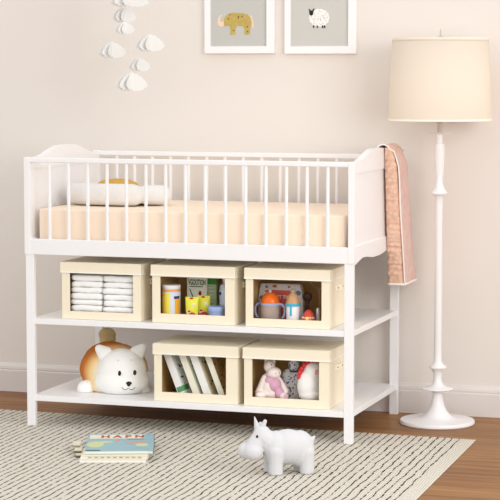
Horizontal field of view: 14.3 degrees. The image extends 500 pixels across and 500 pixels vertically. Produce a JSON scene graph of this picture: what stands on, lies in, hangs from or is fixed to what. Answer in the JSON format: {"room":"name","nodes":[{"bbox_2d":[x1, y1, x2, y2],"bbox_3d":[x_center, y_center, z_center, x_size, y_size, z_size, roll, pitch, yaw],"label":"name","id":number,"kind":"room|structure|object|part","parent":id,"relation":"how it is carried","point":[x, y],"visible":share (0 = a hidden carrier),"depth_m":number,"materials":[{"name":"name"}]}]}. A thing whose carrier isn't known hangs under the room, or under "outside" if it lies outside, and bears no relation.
{"room":"children's room","nodes":[
{"label":"children's room","id":0,"kind":"room"},
{"bbox_2d":[98,0,163,90],"bbox_3d":[-0.462,-1.284,7.549,0.223,1.360,0.208,4,7,38],"label":"mobile","id":1,"kind":"object","parent":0,"point":[131,81],"visible":1,"depth_m":7.58,"materials":[{"name":"white fabric"}]},
{"bbox_2d":[0,0,499,386],"bbox_3d":[0.080,-0.712,7.830,7.800,2.750,0.120,2,5,18],"label":"wall","id":2,"kind":"structure","parent":0,"point":[56,88],"depth_m":7.80,"materials":[{"name":"beige paint"}]},
{"bbox_2d":[204,0,274,53],"bbox_3d":[-0.040,-0.952,7.772,0.286,0.366,0.021,2,5,18],"label":"framed picture","id":3,"kind":"object","parent":2,"relation":"attached to","point":[230,26],"visible":1,"depth_m":7.78,"materials":[{"name":"grey paper"}]},
{"bbox_3d":[-0.039,-0.952,7.776,0.266,0.346,0.007,2,5,18],"label":"art panel","id":4,"kind":"part","parent":3,"relation":"part of","materials":[{"name":"grey paper"}]},
{"bbox_2d":[0,362,499,417],"bbox_3d":[0.059,0.555,7.879,7.800,0.116,0.016,2,5,18],"label":"baseboard","id":5,"kind":"structure","parent":2,"relation":"attached to","point":[476,401],"depth_m":7.69,"materials":[{"name":"paint"}]},
{"bbox_2d":[284,0,356,53],"bbox_3d":[0.273,-0.941,7.670,0.286,0.366,0.021,2,5,18],"label":"framed picture","id":6,"kind":"object","parent":2,"relation":"attached to","point":[311,26],"visible":1,"depth_m":7.68,"materials":[{"name":"grey paper"}]},
{"bbox_3d":[0.274,-0.941,7.675,0.266,0.346,0.007,2,5,18],"label":"art panel","id":7,"kind":"part","parent":6,"relation":"part of","materials":[{"name":"grey paper"}]},
{"bbox_2d":[0,391,499,499],"bbox_3d":[-1.212,0.988,3.998,7.800,0.050,8.227,2,5,18],"label":"floor","id":8,"kind":"structure","parent":0,"point":[475,475],"depth_m":7.42,"materials":[{"name":"brown wood"}]},
{"bbox_2d":[24,144,398,443],"bbox_3d":[-0.129,0.127,7.503,1.260,1.037,0.690,2,5,18],"label":"crib","id":9,"kind":"object","parent":8,"relation":"on","point":[48,175],"visible":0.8,"depth_m":7.25,"materials":[{"name":"white paint"}]},
{"bbox_3d":[-0.820,-0.164,7.351,0.022,0.359,0.024,2,5,18],"label":"corner post","id":10,"kind":"part","parent":9,"relation":"part of","materials":[{"name":"white paint"}]},
{"bbox_3d":[-0.811,0.331,7.394,0.033,0.644,0.019,2,5,18],"label":"leg","id":11,"kind":"part","parent":9,"relation":"part of","materials":[{"name":"white paint"}]},
{"bbox_3d":[-0.713,-0.206,7.664,0.010,0.394,0.676,2,5,18],"label":"panel","id":12,"kind":"part","parent":9,"relation":"part of","materials":[{"name":"white paint"}]},
{"bbox_3d":[-0.614,-0.221,7.982,0.022,0.359,0.024,2,5,18],"label":"corner post","id":13,"kind":"part","parent":9,"relation":"part of","materials":[{"name":"white paint"}]},
{"bbox_3d":[-0.606,0.276,8.022,0.033,0.646,0.019,2,5,18],"label":"leg","id":14,"kind":"part","parent":9,"relation":"part of","materials":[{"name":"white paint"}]},
{"bbox_2d":[60,256,165,321],"bbox_3d":[-0.508,0.142,7.431,0.330,0.211,0.262,2,5,18],"label":"storage box","id":15,"kind":"object","parent":9,"relation":"on","point":[140,268],"visible":0.55,"depth_m":7.32,"materials":[{"name":"beige cardboard"}]},
{"bbox_3d":[-0.508,0.055,7.423,0.320,0.038,0.260,2,5,18],"label":"lid","id":16,"kind":"part","parent":15,"relation":"part of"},
{"bbox_3d":[-0.578,0.231,7.436,0.121,0.024,0.170,2,5,18],"label":"diaper","id":17,"kind":"object","parent":15,"relation":"in","visible":0},
{"bbox_2d":[71,304,107,311],"bbox_3d":[-0.579,0.209,7.436,0.121,0.028,0.170,2,5,18],"label":"diaper","id":18,"kind":"object","parent":17,"relation":"on","point":[77,307],"visible":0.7,"depth_m":7.36,"materials":[{"name":"white fabric"}]},
{"bbox_2d":[71,299,104,304],"bbox_3d":[-0.579,0.187,7.434,0.121,0.024,0.170,2,5,19],"label":"diaper","id":19,"kind":"object","parent":18,"relation":"on","point":[73,301],"visible":0.61,"depth_m":7.36,"materials":[{"name":"white fabric"}]},
{"bbox_2d":[71,292,105,299],"bbox_3d":[-0.578,0.165,7.430,0.121,0.029,0.170,2,5,19],"label":"diaper","id":20,"kind":"object","parent":19,"relation":"on","point":[76,295],"visible":0.59,"depth_m":7.35,"materials":[{"name":"white fabric"}]},
{"bbox_2d":[71,287,104,292],"bbox_3d":[-0.577,0.142,7.431,0.121,0.025,0.170,2,5,19],"label":"diaper","id":21,"kind":"object","parent":20,"relation":"on","point":[73,289],"visible":0.56,"depth_m":7.35,"materials":[{"name":"white fabric"}]},
{"bbox_2d":[71,281,106,287],"bbox_3d":[-0.578,0.120,7.428,0.121,0.027,0.170,2,5,17],"label":"diaper","id":22,"kind":"object","parent":21,"relation":"on","point":[96,284],"visible":0.61,"depth_m":7.35,"materials":[{"name":"white fabric"}]},
{"bbox_2d":[72,273,109,281],"bbox_3d":[-0.577,0.097,7.425,0.121,0.029,0.170,2,5,17],"label":"diaper","id":23,"kind":"object","parent":22,"relation":"on","point":[81,276],"visible":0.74,"depth_m":7.35,"materials":[{"name":"white fabric"}]},
{"bbox_3d":[-0.457,0.235,7.400,0.121,0.023,0.170,2,5,18],"label":"diaper","id":24,"kind":"object","parent":15,"relation":"in","visible":0},
{"bbox_2d":[103,306,132,312],"bbox_3d":[-0.458,0.214,7.395,0.121,0.025,0.170,2,5,18],"label":"diaper","id":25,"kind":"object","parent":24,"relation":"on","point":[113,309],"visible":0.59,"depth_m":7.32,"materials":[{"name":"white fabric"}]},
{"bbox_2d":[104,300,132,306],"bbox_3d":[-0.455,0.192,7.392,0.121,0.028,0.170,2,5,18],"label":"diaper","id":26,"kind":"object","parent":25,"relation":"on","point":[116,303],"visible":0.56,"depth_m":7.32,"materials":[{"name":"white fabric"}]},
{"bbox_2d":[104,294,132,300],"bbox_3d":[-0.455,0.169,7.391,0.121,0.025,0.170,2,5,18],"label":"diaper","id":27,"kind":"object","parent":26,"relation":"on","point":[107,296],"visible":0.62,"depth_m":7.31,"materials":[{"name":"white fabric"}]},
{"bbox_2d":[103,288,132,294],"bbox_3d":[-0.458,0.146,7.389,0.121,0.028,0.170,2,5,19],"label":"diaper","id":28,"kind":"object","parent":27,"relation":"on","point":[120,291],"visible":0.61,"depth_m":7.31,"materials":[{"name":"white fabric"}]},
{"bbox_2d":[104,282,132,288],"bbox_3d":[-0.455,0.124,7.387,0.121,0.025,0.170,2,5,18],"label":"diaper","id":29,"kind":"object","parent":28,"relation":"on","point":[108,284],"visible":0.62,"depth_m":7.31,"materials":[{"name":"white fabric"}]},
{"bbox_2d":[103,274,132,282],"bbox_3d":[-0.455,0.101,7.386,0.121,0.030,0.170,2,5,18],"label":"diaper","id":30,"kind":"object","parent":29,"relation":"on","point":[108,278],"visible":0.62,"depth_m":7.31,"materials":[{"name":"white fabric"}]},
{"bbox_2d":[77,328,149,393],"bbox_3d":[-0.513,0.418,7.520,0.274,0.220,0.289,0,5,0],"label":"plush dog","id":31,"kind":"object","parent":9,"relation":"on","point":[109,366],"visible":1,"depth_m":7.43},
{"bbox_3d":[-0.232,-0.315,7.145,1.222,0.018,0.020,2,5,18],"label":"rail","id":32,"kind":"part","parent":9,"relation":"part of","materials":[{"name":"white paint"}]},
{"bbox_3d":[-0.232,0.003,7.174,1.222,0.058,0.020,2,5,18],"label":"rail","id":33,"kind":"part","parent":9,"relation":"part of","materials":[{"name":"white paint"}]},
{"bbox_2d":[39,200,347,246],"bbox_3d":[-0.126,-0.103,7.481,1.174,0.121,0.626,2,5,18],"label":"mattress","id":34,"kind":"object","parent":9,"relation":"on","point":[338,213],"visible":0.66,"depth_m":7.20,"materials":[{"name":"beige fabric"}]},
{"bbox_2d":[66,183,171,205],"bbox_3d":[-0.485,-0.217,7.581,0.410,0.084,0.312,2,5,18],"label":"lounger","id":35,"kind":"object","parent":34,"relation":"on","point":[77,190],"visible":0.82,"depth_m":7.46,"materials":[{"name":"white fabric"}]},
{"bbox_2d":[98,179,138,185],"bbox_3d":[-0.505,-0.244,7.585,0.168,0.056,0.120,2,5,18],"label":"round cushion","id":36,"kind":"object","parent":35,"relation":"on","point":[111,181],"visible":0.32,"depth_m":7.55,"materials":[{"name":"yellow fabric"}]},
{"bbox_2d":[150,259,256,325],"bbox_3d":[-0.167,0.152,7.320,0.334,0.211,0.262,2,5,18],"label":"storage box","id":37,"kind":"object","parent":9,"relation":"on","point":[173,271],"visible":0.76,"depth_m":7.22,"materials":[{"name":"beige cardboard"}]},
{"bbox_2d":[162,284,180,313],"bbox_3d":[-0.287,0.191,7.289,0.068,0.130,0.068,2,5,18],"label":"tin","id":38,"kind":"object","parent":37,"relation":"in","point":[171,303],"visible":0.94,"depth_m":7.26,"materials":[{"name":"white paint"}]},
{"bbox_3d":[-0.287,0.132,7.284,0.068,0.012,0.068,2,5,18],"label":"lid","id":39,"kind":"part","parent":38,"relation":"part of","materials":[{"name":"white paint"}]},
{"bbox_2d":[185,297,198,314],"bbox_3d":[-0.212,0.215,7.249,0.052,0.088,0.031,2,5,18],"label":"pouch","id":40,"kind":"object","parent":37,"relation":"in","point":[192,303],"visible":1,"depth_m":7.24,"materials":[{"name":"yellow plastic"}]},
{"bbox_2d":[187,277,207,296],"bbox_3d":[-0.191,0.172,7.345,0.078,0.157,0.031,2,5,18],"label":"carton","id":41,"kind":"object","parent":37,"relation":"in","point":[195,286],"visible":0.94,"depth_m":7.33,"materials":[{"name":"green"}]},
{"bbox_2d":[197,295,209,314],"bbox_3d":[-0.170,0.212,7.272,0.051,0.091,0.030,1,5,12],"label":"pouch","id":42,"kind":"object","parent":37,"relation":"in","point":[204,301],"visible":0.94,"depth_m":7.26,"materials":[{"name":"yellow plastic"}]},
{"bbox_3d":[-0.167,0.065,7.313,0.324,0.038,0.260,2,5,18],"label":"lid","id":43,"kind":"part","parent":37,"relation":"part of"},
{"bbox_2d":[208,278,218,304],"bbox_3d":[-0.135,0.172,7.338,0.035,0.158,0.031,2,5,18],"label":"carton","id":44,"kind":"object","parent":37,"relation":"in","point":[213,283],"visible":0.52,"depth_m":7.32,"materials":[{"name":"green cardboard"}]},
{"bbox_3d":[-0.140,0.111,7.318,0.035,0.032,0.001,2,5,18],"label":"green panel","id":45,"kind":"part","parent":44,"relation":"part of","materials":[{"name":"green cardboard"}]},
{"bbox_2d":[208,305,224,315],"bbox_3d":[-0.117,0.232,7.229,0.073,0.058,0.073,2,5,18],"label":"plastic tub","id":46,"kind":"object","parent":37,"relation":"in","point":[219,310],"visible":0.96,"depth_m":7.20,"materials":[{"name":"blue plastic"}]},
{"bbox_3d":[-0.117,0.212,7.227,0.073,0.017,0.073,2,5,18],"label":"tub lid","id":47,"kind":"part","parent":46,"relation":"part of","materials":[{"name":"blue plastic"}]},
{"bbox_2d":[219,279,224,304],"bbox_3d":[-0.088,0.176,7.291,0.048,0.158,0.048,2,5,18],"label":"lotion bottle","id":48,"kind":"object","parent":37,"relation":"in","point":[222,286],"visible":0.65,"depth_m":7.27,"materials":[{"name":"white plastic"}]},
{"bbox_2d":[152,334,259,404],"bbox_3d":[-0.159,0.439,7.343,0.339,0.211,0.262,2,5,18],"label":"storage box","id":49,"kind":"object","parent":9,"relation":"on","point":[231,348],"visible":0.52,"depth_m":7.24,"materials":[{"name":"beige cardboard"}]},
{"bbox_2d":[164,355,191,392],"bbox_3d":[-0.252,0.450,7.376,0.088,0.173,0.167,2,5,18],"label":"picture book","id":50,"kind":"object","parent":49,"relation":"in","point":[176,369],"visible":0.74,"depth_m":7.30,"materials":[{"name":"white paper"}]},
{"bbox_2d":[177,383,188,392],"bbox_3d":[-0.247,0.508,7.324,0.024,0.020,0.062,-21,-2,19],"label":"print","id":51,"kind":"object","parent":50,"relation":"attached to","point":[181,387],"depth_m":7.30,"materials":[{"name":"green paper"}]},
{"bbox_2d":[179,355,202,393],"bbox_3d":[-0.196,0.452,7.359,0.086,0.172,0.167,2,5,18],"label":"picture book","id":52,"kind":"object","parent":49,"relation":"in","point":[187,364],"visible":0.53,"depth_m":7.28,"materials":[{"name":"paper"}]},
{"bbox_2d":[190,356,217,394],"bbox_3d":[-0.155,0.452,7.345,0.090,0.174,0.167,2,5,18],"label":"picture book","id":53,"kind":"object","parent":49,"relation":"in","point":[200,365],"visible":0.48,"depth_m":7.27,"materials":[{"name":"white paper"}]},
{"bbox_3d":[-0.159,0.352,7.336,0.329,0.038,0.260,2,5,18],"label":"lid","id":54,"kind":"part","parent":49,"relation":"part of","materials":[{"name":"beige cardboard"}]},
{"bbox_2d":[205,357,225,394],"bbox_3d":[-0.102,0.455,7.328,0.084,0.171,0.167,2,5,18],"label":"picture book","id":55,"kind":"object","parent":49,"relation":"in","point":[217,365],"visible":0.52,"depth_m":7.26,"materials":[{"name":"beige paper"}]},
{"bbox_2d":[35,372,395,417],"bbox_3d":[-0.122,0.538,7.538,1.230,0.020,0.678,2,5,18],"label":"shelf","id":56,"kind":"object","parent":9,"relation":"attached to","point":[366,394],"depth_m":7.32,"materials":[{"name":"white paint"}]},
{"bbox_2d":[35,308,396,336],"bbox_3d":[-0.122,0.252,7.512,1.230,0.020,0.678,2,5,18],"label":"shelf","id":57,"kind":"object","parent":9,"relation":"attached to","point":[364,319],"depth_m":7.23,"materials":[{"name":"white paint"}]},
{"bbox_3d":[-0.025,-0.372,7.776,1.222,0.018,0.020,2,5,18],"label":"rail","id":58,"kind":"part","parent":9,"relation":"part of","materials":[{"name":"white paint"}]},
{"bbox_2d":[242,338,343,409],"bbox_3d":[0.168,0.448,7.237,0.335,0.211,0.262,2,5,18],"label":"storage box","id":59,"kind":"object","parent":9,"relation":"on","point":[329,355],"visible":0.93,"depth_m":7.15,"materials":[{"name":"beige fabric"}]},
{"bbox_2d":[255,359,288,398],"bbox_3d":[0.080,0.469,7.202,0.125,0.150,0.089,0,5,0],"label":"stuffed animal","id":60,"kind":"object","parent":59,"relation":"in","point":[271,385],"visible":0.95,"depth_m":7.18},
{"bbox_2d":[282,361,299,398],"bbox_3d":[0.154,0.471,7.254,0.077,0.153,0.043,0,5,0],"label":"doll","id":61,"kind":"object","parent":59,"relation":"in","point":[289,376],"visible":0.66,"depth_m":7.24,"materials":[{"name":"fabric"}]},
{"bbox_3d":[0.168,0.362,7.230,0.325,0.038,0.260,2,5,18],"label":"lid","id":62,"kind":"part","parent":59,"relation":"part of","materials":[{"name":"beige cardboard"}]},
{"bbox_2d":[297,361,318,399],"bbox_3d":[0.220,0.465,7.149,0.106,0.163,0.067,0,5,0],"label":"chicken","id":63,"kind":"object","parent":59,"relation":"in","point":[308,380],"visible":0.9,"depth_m":7.13},
{"bbox_3d":[0.322,0.419,7.185,0.011,0.022,0.068,2,5,18],"label":"handle","id":64,"kind":"part","parent":59,"relation":"part of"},
{"bbox_2d":[244,262,343,328],"bbox_3d":[0.171,0.162,7.210,0.330,0.211,0.262,2,5,18],"label":"storage box","id":65,"kind":"object","parent":9,"relation":"on","point":[328,277],"visible":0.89,"depth_m":7.12,"materials":[{"name":"beige cardboard"}]},
{"bbox_2d":[254,289,285,318],"bbox_3d":[0.072,0.204,7.173,0.071,0.125,0.103,-4,7,-39],"label":"cup","id":66,"kind":"object","parent":65,"relation":"in","point":[269,303],"visible":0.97,"depth_m":7.15,"materials":[{"name":"plastic"}]},
{"bbox_3d":[0.072,0.171,7.170,0.067,0.039,0.067,2,5,18],"label":"dome lid","id":67,"kind":"part","parent":66,"relation":"part of","materials":[{"name":"orange plastic"}]},
{"bbox_2d":[258,283,304,319],"bbox_3d":[0.114,0.191,7.240,0.171,0.138,0.033,2,5,18],"label":"pack","id":68,"kind":"object","parent":65,"relation":"in","point":[282,290],"visible":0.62,"depth_m":7.22,"materials":[{"name":"white plastic"}]},
{"bbox_2d":[285,289,300,319],"bbox_3d":[0.154,0.204,7.136,0.056,0.131,0.056,2,5,18],"label":"baby bottle","id":69,"kind":"object","parent":65,"relation":"in","point":[292,304],"visible":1,"depth_m":7.12,"materials":[{"name":"white paint"}]},
{"bbox_3d":[0.172,0.075,7.203,0.320,0.038,0.260,2,5,18],"label":"lid","id":70,"kind":"part","parent":65,"relation":"part of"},
{"bbox_2d":[303,292,311,309],"bbox_3d":[0.208,0.208,7.192,0.034,0.112,0.016,2,5,18],"label":"brush","id":71,"kind":"object","parent":65,"relation":"in","point":[307,296],"visible":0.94,"depth_m":7.18,"materials":[{"name":"brown wood"}]},
{"bbox_2d":[302,310,314,320],"bbox_3d":[0.209,0.242,7.111,0.052,0.059,0.052,2,5,18],"label":"toy","id":72,"kind":"object","parent":65,"relation":"in","point":[308,314],"visible":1,"depth_m":7.09,"materials":[{"name":"red plastic"}]},
{"bbox_2d":[309,281,321,320],"bbox_3d":[0.253,0.159,7.247,0.083,0.200,0.016,2,5,18],"label":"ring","id":73,"kind":"object","parent":65,"relation":"in","point":[309,281],"visible":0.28,"depth_m":7.25,"materials":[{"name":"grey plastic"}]},
{"bbox_3d":[0.253,0.200,7.251,0.020,0.118,0.016,2,5,18],"label":"ring stem","id":74,"kind":"part","parent":73,"relation":"part of","materials":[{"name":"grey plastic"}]},
{"bbox_2d":[316,308,319,320],"bbox_3d":[0.243,0.238,7.136,0.013,0.062,0.013,2,5,18],"label":"tube","id":75,"kind":"object","parent":65,"relation":"in","point":[317,309],"visible":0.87,"depth_m":7.13,"materials":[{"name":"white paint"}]},
{"bbox_3d":[0.323,0.133,7.159,0.011,0.022,0.068,2,5,18],"label":"handle","id":76,"kind":"part","parent":65,"relation":"part of","materials":[{"name":"beige"}]},
{"bbox_3d":[0.350,0.365,7.018,0.033,0.644,0.019,2,5,18],"label":"leg","id":77,"kind":"part","parent":9,"relation":"part of","materials":[{"name":"white paint"}]},
{"bbox_3d":[0.357,-0.130,6.970,0.022,0.359,0.024,2,5,18],"label":"corner post","id":78,"kind":"part","parent":9,"relation":"part of","materials":[{"name":"white paint"}]},
{"bbox_3d":[0.456,-0.172,7.285,0.010,0.394,0.676,2,5,18],"label":"panel","id":79,"kind":"part","parent":9,"relation":"part of","materials":[{"name":"white paint"}]},
{"bbox_3d":[0.555,0.310,7.646,0.033,0.646,0.019,2,5,18],"label":"leg","id":80,"kind":"part","parent":9,"relation":"part of","materials":[{"name":"white paint"}]},
{"bbox_2d":[377,143,417,285],"bbox_3d":[0.553,-0.138,7.482,0.103,0.532,0.264,2,5,18],"label":"blanket","id":81,"kind":"object","parent":9,"relation":"hanging from","point":[401,268],"visible":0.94,"depth_m":7.41,"materials":[{"name":"fabric"}]},
{"bbox_2d":[0,409,475,499],"bbox_3d":[-0.936,0.719,6.694,3.100,0.002,2.179,2,5,17],"label":"area rug","id":82,"kind":"object","parent":8,"relation":"on","point":[190,460],"visible":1,"depth_m":6.64,"materials":[{"name":"fabric"}]},
{"bbox_2d":[75,451,82,457],"bbox_3d":[-0.584,0.701,6.826,0.026,0.009,0.072,0,5,-2],"label":"booklet","id":83,"kind":"object","parent":82,"relation":"on","point":[78,455],"visible":0.68,"depth_m":6.79,"materials":[{"name":"beige paper"}]},
{"bbox_2d":[74,446,82,452],"bbox_3d":[-0.592,0.688,6.859,0.026,0.009,0.072,0,5,-2],"label":"booklet","id":84,"kind":"object","parent":83,"relation":"on","point":[77,449],"visible":1,"depth_m":6.84,"materials":[{"name":"beige paper"}]},
{"bbox_2d":[73,441,80,446],"bbox_3d":[-0.601,0.674,6.910,0.026,0.009,0.072,0,5,-2],"label":"booklet","id":85,"kind":"object","parent":84,"relation":"on","point":[75,443],"visible":1,"depth_m":6.89,"materials":[{"name":"beige paper"}]},
{"bbox_2d":[79,457,147,462],"bbox_3d":[-0.461,0.699,6.841,0.228,0.010,0.280,0,5,0],"label":"picture book","id":86,"kind":"object","parent":82,"relation":"on","point":[80,459],"visible":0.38,"depth_m":6.71,"materials":[{"name":"beige paper"}]},
{"bbox_2d":[81,446,149,458],"bbox_3d":[-0.456,0.687,6.849,0.228,0.010,0.286,0,5,0],"label":"picture book","id":87,"kind":"object","parent":86,"relation":"on","point":[83,456],"visible":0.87,"depth_m":6.71,"materials":[{"name":"beige paper"}]},
{"bbox_2d":[88,457,141,457],"bbox_3d":[-0.456,0.699,6.708,0.180,0.003,0.003,0,5,0],"label":"print","id":88,"kind":"object","parent":87,"relation":"on","point":[88,457],"depth_m":6.71},
{"bbox_2d":[85,434,154,453],"bbox_3d":[-0.449,0.671,6.891,0.234,0.012,0.312,0,5,-2],"label":"picture book","id":89,"kind":"object","parent":87,"relation":"on","point":[96,443],"visible":1,"depth_m":6.85,"materials":[{"name":"blue paper"}]},
{"bbox_2d":[238,416,314,475],"bbox_3d":[0.087,0.638,6.528,0.254,0.188,0.105,-1,5,-12],"label":"toy rhino","id":90,"kind":"object","parent":82,"relation":"on","point":[295,448],"visible":1,"depth_m":6.50,"materials":[{"name":"white plastic"}]},
{"bbox_2d":[388,29,491,429],"bbox_3d":[0.702,-0.082,7.401,0.382,1.472,0.382,-3,6,-29],"label":"floor lamp","id":91,"kind":"object","parent":8,"relation":"on","point":[440,79],"visible":1,"depth_m":7.22,"materials":[{"name":"linen"},{"name":"white painted metal"}]},
{"bbox_3d":[0.702,0.055,7.413,0.120,0.973,0.120,2,5,18],"label":"turned stem","id":92,"kind":"part","parent":91,"relation":"part of","materials":[{"name":"white wood"}]},
{"bbox_2d":[436,122,442,132],"bbox_3d":[0.702,-0.473,7.365,0.026,0.076,0.026,2,5,18],"label":"socket","id":93,"kind":"object","parent":91,"relation":"attached to","point":[439,124],"depth_m":7.36,"materials":[{"name":"beige metal"}]},
{"bbox_3d":[0.702,-0.630,7.351,0.380,0.302,0.380,2,5,18],"label":"lamp shade","id":94,"kind":"part","parent":91,"relation":"part of","materials":[{"name":"beige fabric"}]},
{"bbox_3d":[0.702,-0.434,7.369,0.086,0.005,0.086,2,5,18],"label":"drip dish","id":95,"kind":"part","parent":91,"relation":"part of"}
]}

